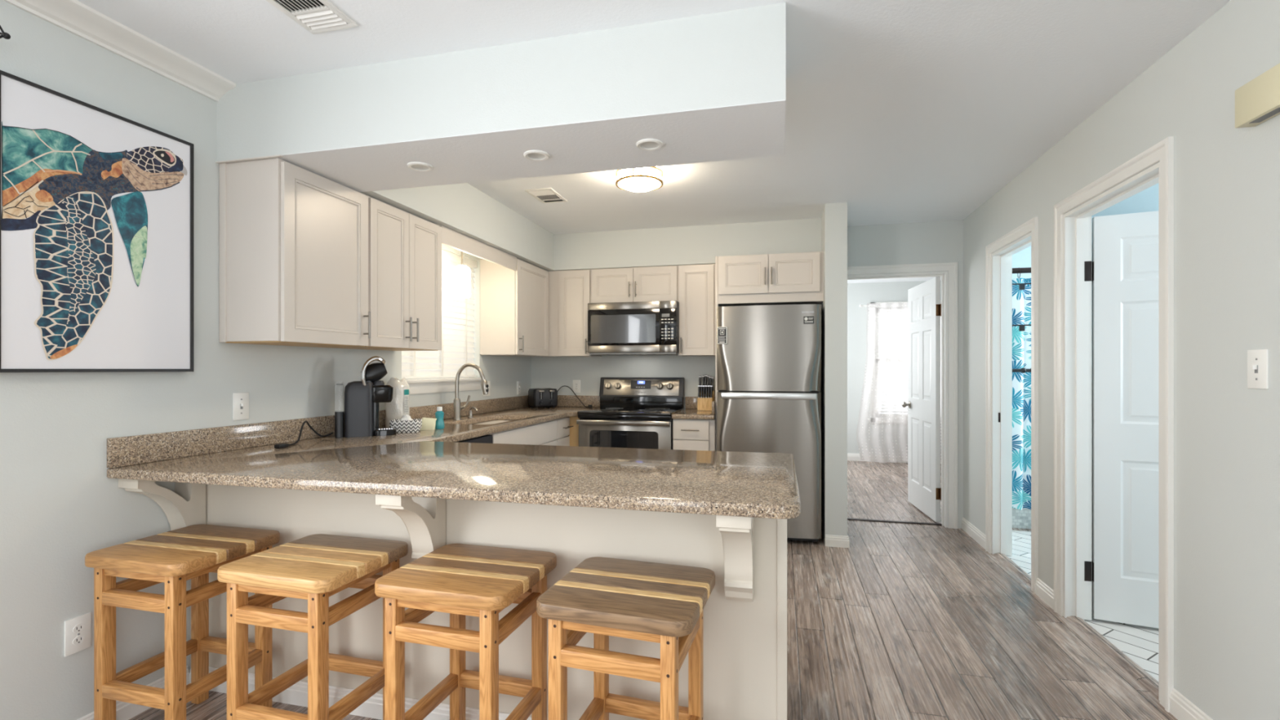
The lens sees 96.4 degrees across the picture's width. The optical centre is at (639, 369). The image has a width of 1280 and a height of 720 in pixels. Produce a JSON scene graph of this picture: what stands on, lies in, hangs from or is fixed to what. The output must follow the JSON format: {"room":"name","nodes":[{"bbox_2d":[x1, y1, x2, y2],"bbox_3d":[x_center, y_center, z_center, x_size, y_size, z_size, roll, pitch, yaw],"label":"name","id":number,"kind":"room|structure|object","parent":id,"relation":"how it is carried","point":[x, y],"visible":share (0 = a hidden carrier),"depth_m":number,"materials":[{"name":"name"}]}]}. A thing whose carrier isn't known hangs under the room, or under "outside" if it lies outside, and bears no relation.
{"room":"kitchen","nodes":[
{"label":"kitchen","id":0,"kind":"room"},
{"bbox_2d":[0,0,531,719],"bbox_3d":[-2.115,0.040,1.301,0.150,2.440,8.715,0,0,14],"label":"wall","id":1,"kind":"structure","parent":0,"point":[60,505],"depth_m":1.98,"materials":[{"name":"white paint"}]},
{"bbox_2d":[0,25,10,39],"bbox_3d":[-2.197,-0.955,0.318,0.162,0.054,2.767,0,0,14],"label":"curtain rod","id":2,"kind":"object","parent":1,"relation":"attached to","point":[3,34],"visible":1,"depth_m":1.63,"materials":[{"name":"black metal"}]},
{"bbox_2d":[64,612,91,657],"bbox_3d":[-1.882,0.888,1.918,0.008,0.118,0.074,0,0,14],"label":"wall outlet","id":3,"kind":"object","parent":1,"relation":"attached to","point":[77,630],"visible":1,"depth_m":1.91,"materials":[{"name":"white plastic"}]},
{"bbox_2d":[72,623,84,633],"bbox_3d":[-1.879,0.869,1.917,0.002,0.027,0.033,0,0,14],"label":"receptacle","id":4,"kind":"object","parent":3,"relation":"attached to","point":[77,628],"depth_m":1.92,"materials":[{"name":"white plastic"}]},
{"bbox_2d":[72,635,84,644],"bbox_3d":[-1.879,0.907,1.917,0.002,0.027,0.033,0,0,14],"label":"receptacle","id":5,"kind":"object","parent":3,"relation":"attached to","point":[77,640],"depth_m":1.92,"materials":[{"name":"white plastic"}]},
{"bbox_2d":[0,70,194,372],"bbox_3d":[-1.849,-0.439,1.979,0.039,0.898,0.586,0,0,14],"label":"framed picture","id":6,"kind":"object","parent":1,"relation":"attached to","point":[97,204],"visible":1,"depth_m":1.92,"materials":[{"name":"black"}]},
{"bbox_2d":[3,0,235,101],"bbox_3d":[-2.377,-1.149,-0.290,0.102,0.062,5.500,0,0,14],"label":"trim","id":7,"kind":"structure","parent":1,"relation":"attached to","point":[73,16],"depth_m":2.01,"materials":[{"name":"white wood"}]},
{"bbox_2d":[77,665,189,719],"bbox_3d":[-2.435,1.218,-0.339,0.013,0.085,5.376,0,0,14],"label":"baseboard","id":8,"kind":"structure","parent":1,"relation":"attached to","point":[124,710],"depth_m":2.06,"materials":[{"name":"white"}]},
{"bbox_2d":[118,479,205,530],"bbox_3d":[-1.781,0.542,2.147,0.092,0.316,0.250,0,0,14],"label":"corbel","id":9,"kind":"object","parent":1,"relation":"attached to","point":[184,507],"visible":0.63,"depth_m":2.18,"materials":[{"name":"beige paint"}]},
{"bbox_2d":[232,392,248,420],"bbox_3d":[-1.735,0.162,2.495,0.017,0.118,0.074,0,0,14],"label":"light switch","id":10,"kind":"object","parent":1,"relation":"attached to","point":[240,400],"visible":1,"depth_m":2.49,"materials":[{"name":"white plastic"}]},
{"bbox_2d":[215,154,370,346],"bbox_3d":[-1.534,-0.488,2.603,0.356,0.755,0.528,0,0,14],"label":"upper cabinet","id":11,"kind":"object","parent":1,"relation":"attached to","point":[293,239],"visible":1,"depth_m":2.40,"materials":[{"name":"beige wood"}]},
{"bbox_2d":[106,395,530,467],"bbox_3d":[-1.437,0.294,3.699,0.020,0.104,3.502,0,0,14],"label":"backsplash","id":12,"kind":"structure","parent":1,"relation":"attached to","point":[126,451],"depth_m":2.45,"materials":[{"name":"brown stone"}]},
{"bbox_2d":[320,195,441,351],"bbox_3d":[-1.397,-0.486,3.161,0.356,0.751,0.619,0,0,14],"label":"upper cabinet","id":13,"kind":"object","parent":1,"relation":"attached to","point":[405,248],"visible":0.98,"depth_m":3.08,"materials":[{"name":"beige wood"}]},
{"bbox_2d":[439,225,516,271],"bbox_3d":[-1.077,-0.810,3.919,0.018,0.104,1.004,0,0,14],"label":"window valance","id":14,"kind":"object","parent":13,"relation":"attached to","point":[450,237],"visible":0.9,"depth_m":3.83,"materials":[{"name":"beige wood"}]},
{"bbox_2d":[401,249,477,378],"bbox_3d":[-1.412,-0.389,4.030,0.060,0.902,0.938,0,0,14],"label":"window blind","id":15,"kind":"object","parent":1,"relation":"attached to","point":[457,350],"visible":0.48,"depth_m":4.16,"materials":[{"name":"white plastic"}]},
{"bbox_2d":[406,377,485,394],"bbox_3d":[-1.395,0.113,4.005,0.135,0.094,1.030,0,0,14],"label":"trim","id":16,"kind":"structure","parent":1,"relation":"attached to","point":[416,386],"depth_m":3.93,"materials":[{"name":"white wood"}]},
{"bbox_2d":[482,381,490,395],"bbox_3d":[-1.223,0.155,4.575,0.017,0.118,0.120,0,0,14],"label":"light switch","id":17,"kind":"object","parent":1,"relation":"attached to","point":[488,382],"visible":0.28,"depth_m":4.61,"materials":[{"name":"white plastic"}]},
{"bbox_2d":[480,257,550,356],"bbox_3d":[-0.969,-0.486,4.896,0.356,0.751,0.935,0,0,14],"label":"upper cabinet","id":18,"kind":"object","parent":1,"relation":"attached to","point":[514,304],"visible":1,"depth_m":4.47,"materials":[{"name":"beige wood"}]},
{"bbox_2d":[516,381,520,394],"bbox_3d":[-1.083,0.168,5.143,0.017,0.118,0.074,0,0,14],"label":"light switch","id":19,"kind":"object","parent":1,"relation":"attached to","point":[518,383],"visible":1,"depth_m":5.14,"materials":[{"name":"white plastic"}]},
{"bbox_2d":[216,2,786,191],"bbox_3d":[-0.592,-1.022,2.355,2.305,0.315,0.490,0,0,14],"label":"soffit beam","id":20,"kind":"structure","parent":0,"point":[712,86],"depth_m":2.12,"materials":[{"name":"white paint"}]},
{"bbox_2d":[407,161,433,171],"bbox_3d":[-0.937,-0.861,2.440,0.104,0.008,0.104,0,0,14],"label":"recessed light","id":21,"kind":"object","parent":20,"relation":"attached to","point":[415,166],"visible":1,"depth_m":2.44,"materials":[{"name":"white plastic"}]},
{"bbox_2d":[524,150,550,160],"bbox_3d":[-0.416,-0.861,2.312,0.104,0.008,0.104,0,0,14],"label":"recessed light","id":22,"kind":"object","parent":20,"relation":"attached to","point":[534,155],"visible":1,"depth_m":2.31,"materials":[{"name":"white plastic"}]},
{"bbox_2d":[635,138,662,151],"bbox_3d":[0.037,-0.861,2.200,0.104,0.008,0.104,0,0,14],"label":"recessed light","id":23,"kind":"object","parent":20,"relation":"attached to","point":[649,144],"visible":1,"depth_m":2.20,"materials":[{"name":"white plastic"}]},
{"bbox_2d":[360,182,821,271],"bbox_3d":[-0.080,-1.022,3.825,2.595,0.315,2.610,0,0,14],"label":"soffit","id":24,"kind":"structure","parent":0,"point":[696,244],"depth_m":4.59,"materials":[{"name":"white paint"}]},
{"bbox_2d":[453,251,470,297],"bbox_3d":[-1.207,-0.675,3.881,0.112,0.379,0.112,0,0,14],"label":"pendant lamp","id":25,"kind":"object","parent":24,"relation":"hanging from","point":[461,273],"visible":0.73,"depth_m":3.84,"materials":[{"name":"white glass"}]},
{"bbox_2d":[128,460,1177,719],"bbox_3d":[0.888,1.290,2.227,5.540,0.060,12.250,0,0,14],"label":"floor","id":26,"kind":"structure","parent":0,"point":[906,621],"depth_m":2.68,"materials":[{"name":"brown wood"}]},
{"bbox_2d":[84,524,279,719],"bbox_3d":[-1.564,0.929,1.985,0.417,0.662,0.392,0,0,14],"label":"bar stool","id":27,"kind":"object","parent":26,"relation":"on","point":[174,557],"visible":0.91,"depth_m":1.85,"materials":[{"name":"brown wood"}]},
{"bbox_2d":[217,533,408,719],"bbox_3d":[-1.039,0.929,1.853,0.417,0.662,0.392,0,0,15],"label":"bar stool","id":28,"kind":"object","parent":26,"relation":"on","point":[314,568],"visible":0.91,"depth_m":1.72,"materials":[{"name":"brown wood"}]},
{"bbox_2d":[374,543,556,719],"bbox_3d":[-0.511,0.929,1.739,0.417,0.662,0.392,0,0,15],"label":"bar stool","id":29,"kind":"object","parent":26,"relation":"on","point":[460,580],"visible":0.96,"depth_m":1.64,"materials":[{"name":"brown wood"}]},
{"bbox_2d":[455,435,492,443],"bbox_3d":[-1.236,0.825,3.191,0.594,0.870,0.605,0,0,14],"label":"dishwasher","id":30,"kind":"object","parent":26,"relation":"on","point":[486,438],"visible":0.08,"depth_m":3.29,"materials":[{"name":"black metal"}]},
{"bbox_2d":[189,484,786,719],"bbox_3d":[-0.596,0.822,2.327,2.307,0.876,0.684,0,0,14],"label":"peninsula base wall","id":31,"kind":"structure","parent":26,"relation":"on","point":[744,643],"depth_m":1.93,"materials":[{"name":"beige paint"}]},
{"bbox_2d":[375,494,445,560],"bbox_3d":[-0.749,0.542,1.892,0.092,0.316,0.250,0,0,14],"label":"corbel","id":32,"kind":"object","parent":31,"relation":"attached to","point":[424,519],"visible":0.62,"depth_m":1.93,"materials":[{"name":"beige paint"}]},
{"bbox_2d":[106,395,800,519],"bbox_3d":[-0.311,0.312,3.422,2.340,0.141,3.502,0,0,14],"label":"countertop","id":33,"kind":"structure","parent":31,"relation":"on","point":[426,464],"depth_m":2.05,"materials":[{"name":"brown stone"}]},
{"bbox_2d":[274,420,333,448],"bbox_3d":[-1.591,0.298,2.698,0.072,0.094,0.434,0,0,-1],"label":"power cord","id":34,"kind":"object","parent":33,"relation":"on","point":[282,445],"visible":1,"depth_m":2.72,"materials":[{"name":"black rubber"}]},
{"bbox_2d":[334,355,396,437],"bbox_3d":[-1.428,0.139,2.986,0.288,0.414,0.130,0,0,-26],"label":"coffee maker","id":35,"kind":"object","parent":33,"relation":"on","point":[356,404],"visible":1,"depth_m":2.92,"materials":[{"name":"grey plastic"}]},
{"bbox_2d":[373,426,396,435],"bbox_3d":[-1.351,0.329,3.024,0.132,0.034,0.132,0,0,14],"label":"drip tray","id":36,"kind":"object","parent":35,"relation":"on","point":[377,431],"depth_m":2.97,"materials":[{"name":"silver metal"}]},
{"bbox_2d":[384,377,409,427],"bbox_3d":[-1.428,0.197,3.375,0.138,0.297,0.136,0,0,14],"label":"paper towels","id":37,"kind":"object","parent":33,"relation":"on","point":[399,406],"visible":0.78,"depth_m":3.32,"materials":[{"name":"white plastic"}]},
{"bbox_2d":[389,418,422,432],"bbox_3d":[-1.293,0.312,3.163,0.158,0.066,0.108,0,0,-10],"label":"basket","id":38,"kind":"object","parent":33,"relation":"on","point":[415,425],"visible":0.8,"depth_m":3.12,"materials":[{"name":"fabric"}]},
{"bbox_2d":[399,413,413,420],"bbox_3d":[-1.294,0.279,3.164,0.116,0.059,0.086,0,0,14],"label":"folded cloth","id":39,"kind":"object","parent":38,"relation":"in","point":[406,417],"visible":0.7,"depth_m":3.15,"materials":[{"name":"white fabric"}]},
{"bbox_2d":[420,417,436,430],"bbox_3d":[-1.210,0.310,3.262,0.098,0.070,0.052,0,0,-16],"label":"pack","id":40,"kind":"object","parent":33,"relation":"on","point":[428,424],"visible":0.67,"depth_m":3.24,"materials":[{"name":"beige paper"}]},
{"bbox_2d":[435,406,444,429],"bbox_3d":[-1.162,0.282,3.319,0.054,0.127,0.054,0,0,14],"label":"soap bottle","id":41,"kind":"object","parent":33,"relation":"on","point":[439,415],"visible":0.97,"depth_m":3.30,"materials":[{"name":"teal plastic"}]},
{"bbox_2d":[453,363,488,420],"bbox_3d":[-1.145,0.152,3.931,0.249,0.387,0.141,0,0,14],"label":"faucet","id":42,"kind":"object","parent":33,"relation":"on","point":[457,408],"visible":1,"depth_m":3.90,"materials":[{"name":"silver metal"}]},
{"bbox_2d":[467,406,477,417],"bbox_3d":[-1.188,0.307,4.085,0.118,0.077,0.040,0,0,41],"label":"soap pump","id":43,"kind":"object","parent":33,"relation":"on","point":[470,414],"visible":1,"depth_m":4.10,"materials":[{"name":"silver metal"}]},
{"bbox_2d":[528,388,557,408],"bbox_3d":[-0.876,0.261,5.182,0.224,0.169,0.246,0,0,-26],"label":"toaster","id":44,"kind":"object","parent":33,"relation":"on","point":[537,397],"visible":1,"depth_m":5.10,"materials":[{"name":"black plastic"}]},
{"bbox_2d":[557,385,592,407],"bbox_3d":[-0.600,0.249,5.228,0.359,0.194,0.046,0,0,18],"label":"power cord","id":45,"kind":"object","parent":33,"relation":"on","point":[588,406],"visible":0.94,"depth_m":5.23,"materials":[{"name":"black rubber"}]},
{"bbox_2d":[715,515,753,602],"bbox_3d":[0.278,0.542,1.639,0.092,0.316,0.250,0,0,14],"label":"corbel","id":46,"kind":"object","parent":31,"relation":"attached to","point":[736,532],"visible":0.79,"depth_m":1.67,"materials":[{"name":"beige paint"}]},
{"bbox_2d":[471,419,557,445],"bbox_3d":[-1.024,0.823,3.983,0.626,0.875,1.020,0,0,14],"label":"base cabinet","id":47,"kind":"object","parent":26,"relation":"on","point":[544,433],"visible":0.03,"depth_m":4.00,"materials":[{"name":"beige wood"}]},
{"bbox_2d":[555,417,573,445],"bbox_3d":[-0.870,0.823,4.611,0.626,0.875,0.271,0,0,14],"label":"base cabinet","id":48,"kind":"object","parent":26,"relation":"on","point":[563,424],"visible":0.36,"depth_m":4.54,"materials":[{"name":"beige wood"}]},
{"bbox_2d":[568,416,579,446],"bbox_3d":[-0.536,0.823,4.673,0.101,0.875,0.018,0,0,14],"label":"cabinet filler","id":49,"kind":"object","parent":26,"relation":"on","point":[574,431],"visible":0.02,"depth_m":4.66,"materials":[{"name":"brown wood"}]},
{"bbox_2d":[536,556,715,719],"bbox_3d":[-0.024,0.929,1.595,0.417,0.662,0.392,0,0,17],"label":"bar stool","id":50,"kind":"object","parent":26,"relation":"on","point":[664,604],"visible":1,"depth_m":1.48,"materials":[{"name":"brown wood"}]},
{"bbox_2d":[576,377,684,449],"bbox_3d":[-0.059,0.657,4.789,0.766,1.166,0.684,0,0,14],"label":"range","id":51,"kind":"object","parent":26,"relation":"on","point":[633,412],"visible":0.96,"depth_m":4.57,"materials":[{"name":"silver metal"}]},
{"bbox_2d":[577,406,683,415],"bbox_3d":[-0.062,0.349,4.776,0.766,0.022,0.585,0,0,14],"label":"cooktop","id":52,"kind":"object","parent":51,"relation":"in","point":[601,411],"depth_m":4.62,"materials":[{"name":"black glass"}]},
{"bbox_2d":[672,418,715,450],"bbox_3d":[0.480,0.823,4.680,0.325,0.875,0.662,0,0,14],"label":"base cabinet","id":53,"kind":"object","parent":26,"relation":"on","point":[687,433],"visible":0.34,"depth_m":4.39,"materials":[{"name":"beige wood"}]},
{"bbox_2d":[671,396,715,419],"bbox_3d":[0.482,0.312,4.693,0.326,0.141,0.654,0,0,14],"label":"countertop","id":54,"kind":"structure","parent":53,"relation":"on","point":[691,411],"depth_m":4.47,"materials":[{"name":"brown stone"}]},
{"bbox_2d":[697,390,714,410],"bbox_3d":[0.563,0.260,4.874,0.126,0.170,0.175,0,0,14],"label":"knife block","id":55,"kind":"object","parent":54,"relation":"on","point":[703,403],"visible":0.68,"depth_m":4.79,"materials":[{"name":"brown wood"}]},
{"bbox_2d":[697,385,700,397],"bbox_3d":[0.499,0.206,4.833,0.017,0.140,0.045,0,0,14],"label":"kitchen knife","id":56,"kind":"object","parent":55,"relation":"in","point":[699,386],"visible":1,"depth_m":4.83,"materials":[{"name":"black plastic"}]},
{"bbox_2d":[698,375,702,385],"bbox_3d":[0.515,0.139,4.898,0.023,0.166,0.054,0,0,14],"label":"kitchen knife","id":57,"kind":"object","parent":55,"relation":"in","point":[700,376],"visible":0.7,"depth_m":4.89,"materials":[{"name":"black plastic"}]},
{"bbox_2d":[700,385,702,397],"bbox_3d":[0.519,0.206,4.828,0.017,0.140,0.045,0,0,14],"label":"kitchen knife","id":58,"kind":"object","parent":55,"relation":"in","point":[701,386],"visible":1,"depth_m":4.82,"materials":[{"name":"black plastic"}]},
{"bbox_2d":[702,385,705,397],"bbox_3d":[0.539,0.206,4.823,0.017,0.140,0.045,0,0,14],"label":"kitchen knife","id":59,"kind":"object","parent":55,"relation":"in","point":[704,386],"visible":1,"depth_m":4.82,"materials":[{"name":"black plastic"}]},
{"bbox_2d":[705,385,707,397],"bbox_3d":[0.559,0.206,4.818,0.017,0.140,0.045,0,0,14],"label":"kitchen knife","id":60,"kind":"object","parent":55,"relation":"in","point":[706,386],"visible":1,"depth_m":4.81,"materials":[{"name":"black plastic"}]},
{"bbox_2d":[715,256,720,451],"bbox_3d":[0.659,0.197,4.685,0.020,2.127,0.582,0,0,14],"label":"end panel","id":61,"kind":"object","parent":26,"relation":"on","point":[717,304],"visible":0.23,"depth_m":4.40,"materials":[{"name":"beige wood"}]},
{"bbox_2d":[716,304,821,542],"bbox_3d":[1.010,0.398,4.490,0.746,1.725,0.696,0,0,14],"label":"refrigerator","id":62,"kind":"object","parent":26,"relation":"on","point":[769,357],"visible":0.87,"depth_m":4.14,"materials":[{"name":"grey metal"}]},
{"bbox_2d":[717,327,726,342],"bbox_3d":[0.608,-0.249,4.239,0.061,0.115,0.007,0,0,14],"label":"print","id":63,"kind":"object","parent":62,"relation":"attached to","point":[722,331],"depth_m":4.24,"materials":[{"name":"white paper"}]},
{"bbox_2d":[1012,507,1031,528],"bbox_3d":[3.602,1.062,4.777,1.470,0.403,0.780,0,0,14],"label":"bathtub","id":64,"kind":"object","parent":26,"relation":"on","point":[1020,518],"visible":0.02,"depth_m":4.53,"materials":[{"name":"tile"}]},
{"bbox_2d":[76,0,1230,283],"bbox_3d":[0.937,-1.220,2.215,5.640,0.080,12.250,0,0,14],"label":"ceiling","id":65,"kind":"structure","parent":0,"point":[897,111],"depth_m":2.25,"materials":[{"name":"white paint"}]},
{"bbox_2d":[266,0,358,34],"bbox_3d":[-1.099,-1.175,1.801,0.185,0.011,0.372,0,0,14],"label":"ceiling vent","id":66,"kind":"object","parent":65,"relation":"in","point":[317,16],"visible":1,"depth_m":1.90,"materials":[{"name":"white metal"}]},
{"bbox_2d":[524,187,567,203],"bbox_3d":[-0.632,-1.175,3.884,0.185,0.011,0.300,0,0,14],"label":"ceiling vent","id":67,"kind":"object","parent":65,"relation":"in","point":[544,195],"visible":1,"depth_m":3.86,"materials":[{"name":"white metal"}]},
{"bbox_2d":[615,166,662,191],"bbox_3d":[-0.004,-1.120,3.384,0.282,0.120,0.282,0,0,14],"label":"ceiling lamp","id":68,"kind":"object","parent":65,"relation":"attached to","point":[643,179],"visible":0.88,"depth_m":3.30,"materials":[{"name":"white glass"}]},
{"bbox_2d":[531,219,963,528],"bbox_3d":[0.875,0.040,4.993,3.890,2.440,0.115,0,0,14],"label":"wall","id":69,"kind":"structure","parent":0,"point":[931,242],"depth_m":4.68,"materials":[{"name":"white paint"}]},
{"bbox_2d":[547,269,601,356],"bbox_3d":[-0.587,-0.488,5.106,0.398,0.748,0.360,0,0,14],"label":"upper cabinet","id":70,"kind":"object","parent":69,"relation":"attached to","point":[569,291],"visible":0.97,"depth_m":4.97,"materials":[{"name":"beige wood"}]},
{"bbox_2d":[573,380,580,392],"bbox_3d":[-0.586,0.160,5.290,0.074,0.118,0.008,0,0,14],"label":"wall outlet","id":71,"kind":"object","parent":69,"relation":"attached to","point":[576,384],"visible":0.98,"depth_m":5.29,"materials":[{"name":"white plastic"}]},
{"bbox_2d":[556,395,599,407],"bbox_3d":[-0.680,0.294,5.306,0.679,0.104,0.020,0,0,14],"label":"backsplash","id":72,"kind":"structure","parent":69,"relation":"attached to","point":[562,400],"depth_m":5.27,"materials":[{"name":"brown stone"}]},
{"bbox_2d":[591,265,678,302],"bbox_3d":[-0.024,-0.712,4.968,0.758,0.300,0.360,0,0,14],"label":"upper cabinet","id":73,"kind":"object","parent":69,"relation":"attached to","point":[654,283],"visible":0.94,"depth_m":4.82,"materials":[{"name":"beige wood"}]},
{"bbox_2d":[587,300,679,355],"bbox_3d":[-0.020,-0.339,4.935,0.764,0.435,0.422,0,0,14],"label":"microwave","id":74,"kind":"object","parent":73,"relation":"attached to","point":[642,327],"visible":0.98,"depth_m":4.73,"materials":[{"name":"grey metal"}]},
{"bbox_2d":[678,263,715,355],"bbox_3d":[0.510,-0.488,4.836,0.338,0.748,0.360,0,0,14],"label":"upper cabinet","id":75,"kind":"object","parent":69,"relation":"attached to","point":[696,282],"visible":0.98,"depth_m":4.71,"materials":[{"name":"beige wood"}]},
{"bbox_2d":[684,396,715,408],"bbox_3d":[0.547,0.294,5.003,0.305,0.104,0.020,0,0,14],"label":"backsplash","id":76,"kind":"structure","parent":69,"relation":"attached to","point":[690,402],"depth_m":5.02,"materials":[{"name":"brown stone"}]},
{"bbox_2d":[711,400,715,414],"bbox_3d":[0.633,0.297,4.666,0.020,0.098,0.634,0,0,14],"label":"backsplash","id":77,"kind":"structure","parent":69,"relation":"attached to","point":[713,402],"depth_m":4.36,"materials":[{"name":"brown stone"}]},
{"bbox_2d":[718,251,823,306],"bbox_3d":[1.038,-0.684,4.563,0.774,0.365,0.638,0,0,14],"label":"upper cabinet","id":78,"kind":"object","parent":69,"relation":"attached to","point":[782,278],"visible":0.99,"depth_m":4.29,"materials":[{"name":"beige wood"}]},
{"bbox_2d":[847,262,957,528],"bbox_3d":[2.074,0.208,4.689,0.921,2.103,0.136,0,0,14],"label":"trim","id":79,"kind":"structure","parent":69,"relation":"attached to","point":[931,269],"depth_m":4.55,"materials":[{"name":"white wood"}]},
{"bbox_2d":[902,276,941,522],"bbox_3d":[2.468,0.248,5.045,0.174,2.000,0.763,0,0,14],"label":"door","id":80,"kind":"structure","parent":69,"relation":"in","point":[924,305],"depth_m":4.93,"materials":[{"name":"white paint"}]},
{"bbox_2d":[1012,266,1031,278],"bbox_3d":[3.490,-0.757,4.341,1.496,0.095,0.070,0,0,14],"label":"shower rod","id":81,"kind":"object","parent":69,"relation":"attached to","point":[1015,270],"visible":0.06,"depth_m":4.45,"materials":[{"name":"brown metal"}]},
{"bbox_2d":[1012,278,1031,510],"bbox_3d":[3.325,0.192,4.384,1.100,1.800,0.084,0,0,14],"label":"shower curtain","id":82,"kind":"object","parent":81,"relation":"hanging from","point":[1021,299],"visible":0.14,"depth_m":4.47,"materials":[{"name":"blue fabric"}]},
{"bbox_2d":[820,202,847,545],"bbox_3d":[1.479,0.040,4.415,0.150,2.440,0.720,0,0,14],"label":"wall","id":83,"kind":"structure","parent":0,"point":[833,391],"depth_m":4.07,"materials":[{"name":"white paint"}]},
{"bbox_2d":[825,534,849,547],"bbox_3d":[1.482,1.220,4.401,0.163,0.080,0.721,0,0,14],"label":"baseboard","id":84,"kind":"structure","parent":83,"relation":"attached to","point":[841,541],"depth_m":4.05,"materials":[{"name":"white wood"}]},
{"bbox_2d":[847,280,941,453],"bbox_3d":[3.326,0.040,7.858,3.500,2.440,0.150,0,0,14],"label":"wall","id":85,"kind":"structure","parent":0,"point":[858,294],"depth_m":7.86,"materials":[{"name":"white paint"}]},
{"bbox_2d":[847,453,941,463],"bbox_3d":[3.306,1.210,7.779,3.500,0.100,0.013,0,0,14],"label":"baseboard","id":86,"kind":"structure","parent":85,"relation":"attached to","point":[851,456],"depth_m":7.86,"materials":[{"name":"white wood"}]},
{"bbox_2d":[847,517,942,525],"bbox_3d":[2.082,1.256,4.719,0.785,0.009,0.040,0,0,14],"label":"trim","id":87,"kind":"structure","parent":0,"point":[848,518],"depth_m":4.71,"materials":[{"name":"brown metal"}]},
{"bbox_2d":[993,552,1031,586],"bbox_3d":[2.362,1.253,3.578,0.075,0.014,0.625,0,0,14],"label":"trim","id":88,"kind":"structure","parent":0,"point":[1024,575],"depth_m":3.59,"materials":[{"name":"white wood"}]},
{"bbox_2d":[1012,245,1031,279],"bbox_3d":[3.699,0.040,5.191,1.500,2.440,0.050,0,0,14],"label":"wall","id":89,"kind":"structure","parent":0,"point":[1022,259],"depth_m":5.22,"materials":[{"name":"teal paint"}]},
{"bbox_2d":[963,0,1279,719],"bbox_3d":[1.580,0.040,0.332,0.115,2.440,8.600,0,0,14],"label":"wall","id":90,"kind":"structure","parent":0,"point":[1227,177],"depth_m":1.92,"materials":[{"name":"white paint"}]},
{"bbox_2d":[961,516,985,549],"bbox_3d":[2.478,1.214,4.247,0.013,0.092,0.567,0,0,14],"label":"baseboard","id":91,"kind":"structure","parent":90,"relation":"attached to","point":[975,534],"depth_m":4.24,"materials":[{"name":"white wood"}]},
{"bbox_2d":[985,217,1038,594],"bbox_3d":[2.369,0.203,3.576,0.136,2.113,0.789,0,0,14],"label":"trim","id":92,"kind":"structure","parent":90,"relation":"attached to","point":[998,264],"depth_m":3.87,"materials":[{"name":"white wood"}]},
{"bbox_2d":[1012,283,1031,373],"bbox_3d":[2.804,-0.315,4.315,0.356,0.750,0.060,0,0,14],"label":"towel rack","id":93,"kind":"object","parent":90,"relation":"attached to","point":[1021,286],"visible":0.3,"depth_m":4.29,"materials":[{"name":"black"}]},
{"bbox_2d":[1035,577,1053,609],"bbox_3d":[2.194,1.214,3.094,0.013,0.092,0.231,0,0,14],"label":"baseboard","id":94,"kind":"structure","parent":90,"relation":"attached to","point":[1043,591],"depth_m":3.10,"materials":[{"name":"white wood"}]},
{"bbox_2d":[1084,261,1091,581],"bbox_3d":[2.235,0.262,2.877,0.060,1.607,0.002,0,0,14],"label":"door hinges","id":95,"kind":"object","parent":90,"relation":"attached to","point":[1087,264],"depth_m":2.87,"materials":[{"name":"brown metal"}]},
{"bbox_2d":[1066,615,1158,698],"bbox_3d":[2.103,1.253,2.529,0.075,0.014,0.745,0,0,14],"label":"trim","id":96,"kind":"structure","parent":90,"relation":"attached to","point":[1122,660],"depth_m":2.49,"materials":[{"name":"brown wood"}]},
{"bbox_2d":[1053,136,1173,712],"bbox_3d":[2.111,0.203,2.527,0.136,2.113,0.909,0,0,14],"label":"trim","id":97,"kind":"structure","parent":90,"relation":"attached to","point":[1072,229],"depth_m":2.87,"materials":[{"name":"white wood"}]},
{"bbox_2d":[1091,210,1158,628],"bbox_3d":[2.610,0.243,2.721,0.756,2.010,0.043,0,0,26],"label":"door","id":98,"kind":"structure","parent":90,"relation":"in","point":[1125,262],"depth_m":2.81,"materials":[{"name":"white paint"}]},
{"bbox_2d":[1169,688,1213,719],"bbox_3d":[1.219,1.214,-0.865,0.013,0.092,6.104,0,0,14],"label":"baseboard","id":99,"kind":"structure","parent":90,"relation":"attached to","point":[1180,707],"depth_m":2.03,"materials":[{"name":"white wood"}]},
{"bbox_2d":[1235,62,1279,128],"bbox_3d":[1.821,-0.793,1.659,0.052,0.118,0.173,0,0,14],"label":"door chime","id":100,"kind":"object","parent":90,"relation":"attached to","point":[1257,101],"visible":1,"depth_m":1.66,"materials":[{"name":"beige plastic"}]},
{"bbox_2d":[1247,349,1268,389],"bbox_3d":[1.855,0.000,1.725,0.017,0.118,0.074,0,0,14],"label":"light switch","id":101,"kind":"object","parent":90,"relation":"attached to","point":[1257,359],"visible":1,"depth_m":1.72,"materials":[{"name":"white plastic"}]},
{"bbox_2d":[1091,182,1158,367],"bbox_3d":[3.081,0.040,2.866,1.588,2.440,0.100,0,0,14],"label":"wall","id":102,"kind":"structure","parent":0,"point":[1147,200],"depth_m":2.95,"materials":[{"name":"teal paint"}]},
{"bbox_2d":[1091,367,1092,611],"bbox_3d":[3.068,0.625,2.812,1.587,1.270,0.012,0,0,14],"label":"trim","id":103,"kind":"structure","parent":102,"relation":"attached to","point":[1091,367],"depth_m":2.98,"materials":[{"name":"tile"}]},
{"bbox_3d":[3.711,-0.860,7.624,1.500,0.040,0.120,0,0,14],"label":"curtain rod","id":104,"kind":"object","parent":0,"visible":0},
{"bbox_2d":[856,301,941,462],"bbox_3d":[3.667,0.177,7.501,1.567,2.125,0.102,0,0,14],"label":"sheer curtain","id":105,"kind":"object","parent":104,"relation":"hanging from","point":[882,432],"visible":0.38,"depth_m":7.62,"materials":[{"name":"white fabric"}]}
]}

